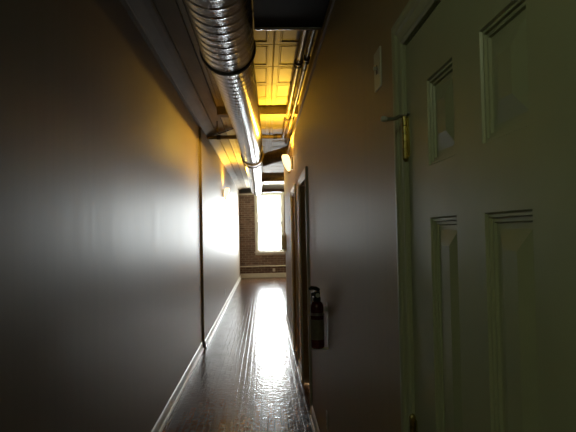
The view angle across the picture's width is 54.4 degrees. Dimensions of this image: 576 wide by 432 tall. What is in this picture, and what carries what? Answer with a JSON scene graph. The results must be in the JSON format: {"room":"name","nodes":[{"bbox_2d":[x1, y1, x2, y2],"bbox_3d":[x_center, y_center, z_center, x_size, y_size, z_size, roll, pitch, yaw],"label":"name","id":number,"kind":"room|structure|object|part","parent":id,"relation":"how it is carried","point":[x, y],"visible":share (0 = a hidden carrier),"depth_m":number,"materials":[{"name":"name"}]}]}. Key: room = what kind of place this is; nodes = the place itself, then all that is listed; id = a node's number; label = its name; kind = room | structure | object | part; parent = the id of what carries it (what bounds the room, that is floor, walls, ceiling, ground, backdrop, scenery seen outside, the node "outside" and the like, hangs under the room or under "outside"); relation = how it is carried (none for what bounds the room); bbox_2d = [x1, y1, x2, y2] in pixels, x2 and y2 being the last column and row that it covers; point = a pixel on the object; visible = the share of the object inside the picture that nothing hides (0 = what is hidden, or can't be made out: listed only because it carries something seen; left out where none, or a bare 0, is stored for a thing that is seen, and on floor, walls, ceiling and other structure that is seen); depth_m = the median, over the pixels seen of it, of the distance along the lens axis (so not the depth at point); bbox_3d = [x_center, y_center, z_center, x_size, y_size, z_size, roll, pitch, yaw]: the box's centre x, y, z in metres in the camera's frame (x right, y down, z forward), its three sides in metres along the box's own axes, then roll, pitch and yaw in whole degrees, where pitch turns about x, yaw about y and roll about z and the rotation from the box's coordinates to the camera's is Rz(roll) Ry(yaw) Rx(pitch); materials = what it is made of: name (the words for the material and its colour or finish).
{"room":"hallway","nodes":[
{"label":"hallway","id":0,"kind":"room"},
{"bbox_2d":[0,0,239,431],"bbox_3d":[-1.303,0.240,8.849,0.180,3.177,20.600,-1,-2,-2],"label":"wall","id":1,"kind":"structure","parent":0,"point":[101,296],"depth_m":2.93,"materials":[{"name":"beige paint"}]},
{"bbox_2d":[120,0,246,189],"bbox_3d":[-1.119,-1.219,8.899,0.347,0.085,20.600,-1,-2,-2],"label":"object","id":2,"kind":"structure","parent":1,"relation":"attached to","point":[161,23],"depth_m":4.86,"materials":[{"name":"beige paint"}]},
{"bbox_2d":[151,275,240,431],"bbox_3d":[-1.192,1.776,8.810,0.080,0.100,20.600,-1,-2,-2],"label":"baseboard","id":3,"kind":"structure","parent":1,"relation":"attached to","point":[162,420],"depth_m":5.89,"materials":[{"name":"white paint"}]},
{"bbox_2d":[223,188,229,198],"bbox_3d":[-1.274,-0.460,11.574,0.139,0.232,0.138,-1,-2,-2],"label":"wall sconce","id":4,"kind":"object","parent":1,"relation":"attached to","point":[226,192],"visible":0.99,"depth_m":11.53,"materials":[{"name":"white glass"}]},
{"bbox_2d":[162,277,312,431],"bbox_3d":[0.819,1.842,9.044,4.350,0.100,20.900,-1,-2,-2],"label":"floor","id":5,"kind":"structure","parent":0,"point":[246,379],"depth_m":6.02,"materials":[{"name":"brown wood"}]},
{"bbox_2d":[177,0,317,187],"bbox_3d":[0.749,-1.341,9.132,4.362,0.123,20.900,-1,-2,-2],"label":"ceiling","id":6,"kind":"structure","parent":0,"point":[276,50],"depth_m":5.51,"materials":[{"name":"beige metal"}]},
{"bbox_2d":[216,121,232,133],"bbox_3d":[-0.802,-1.188,7.510,0.312,0.178,0.018,-1,-2,-2],"label":"conduit","id":7,"kind":"object","parent":6,"relation":"attached to","point":[216,121],"visible":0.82,"depth_m":7.50,"materials":[{"name":"metal"}]},
{"bbox_2d":[182,0,287,194],"bbox_3d":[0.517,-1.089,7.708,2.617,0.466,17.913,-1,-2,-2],"label":"spiral duct","id":8,"kind":"object","parent":6,"relation":"hanging from","point":[222,29],"visible":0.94,"depth_m":3.77,"materials":[{"name":"metal"}]},
{"bbox_2d":[253,0,328,29],"bbox_3d":[0.020,-1.270,2.898,0.412,0.261,1.015,-1,-2,-2],"label":"duct","id":9,"kind":"object","parent":8,"relation":"attached to","point":[268,14],"visible":0.92,"depth_m":3.19,"materials":[{"name":"black metal"}]},
{"bbox_2d":[207,134,290,139],"bbox_3d":[-0.604,-1.224,8.520,1.298,0.116,0.074,-1,-2,-2],"label":"pipe","id":10,"kind":"object","parent":6,"relation":"attached to","point":[274,136],"visible":0.73,"depth_m":8.49,"materials":[{"name":"metal"}]},
{"bbox_2d":[281,30,308,138],"bbox_3d":[0.035,-1.296,5.969,0.074,0.133,5.085,-1,-2,-2],"label":"pipe","id":11,"kind":"object","parent":6,"relation":"attached to","point":[298,60],"visible":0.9,"depth_m":5.01,"materials":[{"name":"metal"}]},
{"bbox_2d":[285,30,315,143],"bbox_3d":[0.075,-1.258,5.970,0.056,0.209,5.085,-1,-2,-2],"label":"pipe","id":12,"kind":"object","parent":6,"relation":"attached to","point":[306,58],"visible":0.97,"depth_m":4.77,"materials":[{"name":"metal"}]},
{"bbox_2d":[217,105,297,116],"bbox_3d":[-0.372,-1.283,6.830,0.978,0.122,0.160,-1,-2,-2],"label":"beam","id":13,"kind":"structure","parent":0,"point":[265,111],"depth_m":6.76,"materials":[{"name":"beige paint"}]},
{"bbox_2d":[239,188,285,273],"bbox_3d":[0.339,0.498,19.376,4.362,3.177,0.300,-1,-2,-2],"label":"wall","id":14,"kind":"structure","parent":0,"point":[248,257],"depth_m":19.15,"materials":[{"name":"red brick"}]},
{"bbox_2d":[240,189,251,192],"bbox_3d":[-1.449,-0.858,19.177,0.400,0.150,0.019,-1,-2,-2],"label":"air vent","id":15,"kind":"object","parent":14,"relation":"in","point":[241,190],"visible":0.8,"depth_m":19.17,"materials":[{"name":"metal"}]},
{"bbox_2d":[240,273,285,277],"bbox_3d":[0.391,2.006,19.180,4.032,0.150,0.050,-1,-2,-2],"label":"baseboard","id":16,"kind":"structure","parent":14,"relation":"attached to","point":[252,275],"depth_m":19.10,"materials":[{"name":"white paint"}]},
{"bbox_2d":[240,265,285,266],"bbox_3d":[-0.612,1.710,19.115,2.030,0.043,0.074,-1,-2,-2],"label":"pipe","id":17,"kind":"object","parent":14,"relation":"attached to","point":[269,265],"visible":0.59,"depth_m":19.08,"materials":[{"name":"beige metal"}]},
{"bbox_2d":[254,192,285,254],"bbox_3d":[-0.637,0.248,19.296,1.067,2.162,0.350,-1,-2,-2],"label":"window","id":18,"kind":"structure","parent":14,"relation":"in","point":[268,194],"depth_m":19.19,"materials":[{"name":"white paint"}]},
{"bbox_3d":[-0.649,-0.221,19.367,0.817,0.960,0.035,-1,-2,-2],"label":"sash","id":19,"kind":"part","parent":18,"relation":"part of","materials":[{"name":"white glass"}]},
{"bbox_3d":[-0.612,1.271,19.168,1.067,0.109,0.150,-1,-2,-2],"label":"sill","id":20,"kind":"part","parent":18,"relation":"part of","materials":[{"name":"white paint"}]},
{"bbox_3d":[-0.628,0.708,19.296,0.817,0.982,0.035,-1,-2,-2],"label":"sash","id":21,"kind":"part","parent":18,"relation":"part of","materials":[{"name":"white glass"}]},
{"bbox_2d":[287,0,329,145],"bbox_3d":[0.261,-1.287,4.354,0.068,0.437,11.400,-1,-2,-2],"label":"wall","id":22,"kind":"structure","parent":0,"point":[319,31],"depth_m":5.13,"materials":[{"name":"beige paint"}]},
{"bbox_2d":[284,0,408,431],"bbox_3d":[0.262,0.301,4.308,0.130,2.740,11.400,-1,-2,-2],"label":"wall","id":23,"kind":"structure","parent":0,"point":[343,143],"depth_m":2.39,"materials":[{"name":"beige paint"}]},
{"bbox_2d":[282,234,285,250],"bbox_3d":[-0.069,0.460,9.797,0.062,0.300,0.120,-1,-2,-2],"label":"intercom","id":24,"kind":"object","parent":23,"relation":"attached to","point":[284,235],"visible":0.99,"depth_m":9.74,"materials":[{"name":"beige plastic"}]},
{"bbox_2d":[282,155,292,173],"bbox_3d":[-0.008,-0.647,7.007,0.139,0.232,0.138,-1,-2,-2],"label":"wall sconce","id":25,"kind":"object","parent":23,"relation":"attached to","point":[288,164],"visible":1,"depth_m":6.97,"materials":[{"name":"white glass"}]},
{"bbox_3d":[-0.021,-0.658,7.007,0.113,0.210,0.138,-1,-2,-2],"label":"lamp shade","id":26,"kind":"part","parent":25,"relation":"part of","materials":[{"name":"beige glass"}]},
{"bbox_2d":[285,314,292,348],"bbox_3d":[0.030,1.748,8.685,0.050,0.100,2.555,-1,-2,-2],"label":"baseboard","id":27,"kind":"structure","parent":23,"relation":"attached to","point":[286,318],"depth_m":8.52,"materials":[{"name":"white paint"}]},
{"bbox_2d":[290,184,299,365],"bbox_3d":[0.146,0.692,6.926,0.150,2.108,0.996,-1,-2,-2],"label":"door","id":28,"kind":"structure","parent":23,"relation":"in","point":[293,190],"depth_m":7.32,"materials":[{"name":"white paint"}]},
{"bbox_2d":[297,359,301,381],"bbox_3d":[0.141,1.674,6.086,0.050,0.100,0.590,-1,-2,-2],"label":"baseboard","id":29,"kind":"structure","parent":23,"relation":"attached to","point":[299,362],"depth_m":6.10,"materials":[{"name":"white paint"}]},
{"bbox_2d":[297,166,311,414],"bbox_3d":[0.217,0.645,5.268,0.150,2.108,1.076,-1,-2,-2],"label":"door","id":30,"kind":"structure","parent":23,"relation":"in","point":[303,226],"depth_m":5.71,"materials":[{"name":"brown paint"}]},
{"bbox_2d":[283,0,334,166],"bbox_3d":[0.199,-1.058,4.345,0.082,0.042,11.400,-1,-2,-2],"label":"trim","id":31,"kind":"structure","parent":23,"relation":"attached to","point":[331,4],"depth_m":3.81,"materials":[{"name":"beige paint"}]},
{"bbox_2d":[309,405,319,431],"bbox_3d":[0.270,1.588,3.090,0.050,0.100,3.190,-1,-2,-2],"label":"baseboard","id":32,"kind":"structure","parent":23,"relation":"attached to","point":[312,417],"depth_m":4.43,"materials":[{"name":"white paint"}]},
{"bbox_2d":[310,302,328,349],"bbox_3d":[0.189,0.668,3.413,0.107,0.279,0.088,-1,-2,-2],"label":"bracket","id":33,"kind":"object","parent":23,"relation":"attached to","point":[326,306],"visible":0.84,"depth_m":3.40,"materials":[{"name":"white metal"}]},
{"bbox_2d":[308,286,324,348],"bbox_3d":[0.178,0.614,3.414,0.084,0.378,0.083,-2,-2,33],"label":"fire extinguisher","id":34,"kind":"object","parent":33,"relation":"on","point":[316,322],"visible":1,"depth_m":3.38,"materials":[{"name":"red metal"}]},
{"bbox_3d":[0.159,0.444,3.416,0.072,0.037,0.024,-1,-2,-7],"label":"squeeze lever","id":35,"kind":"part","parent":34,"relation":"part of","materials":[{"name":"black plastic"}]},
{"bbox_3d":[0.233,0.665,3.416,0.020,0.275,0.044,-1,-2,-2],"label":"plate","id":36,"kind":"part","parent":33,"relation":"part of","materials":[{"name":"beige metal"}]},
{"bbox_2d":[373,46,381,92],"bbox_3d":[0.282,-0.469,1.798,0.018,0.125,0.095,-1,-2,-2],"label":"switch plate","id":37,"kind":"object","parent":23,"relation":"attached to","point":[377,68],"visible":1,"depth_m":1.78,"materials":[{"name":"beige plastic"}]},
{"bbox_2d":[380,0,575,431],"bbox_3d":[0.372,0.522,1.027,0.204,2.113,0.976,-1,-2,-2],"label":"door","id":38,"kind":"structure","parent":23,"relation":"in","point":[484,117],"depth_m":0.95,"materials":[{"name":"green paint"}]},
{"bbox_3d":[0.344,0.522,1.026,0.040,2.113,0.976,-1,-2,-2],"label":"casing","id":39,"kind":"part","parent":38,"relation":"part of","materials":[{"name":"green paint"}]}
]}

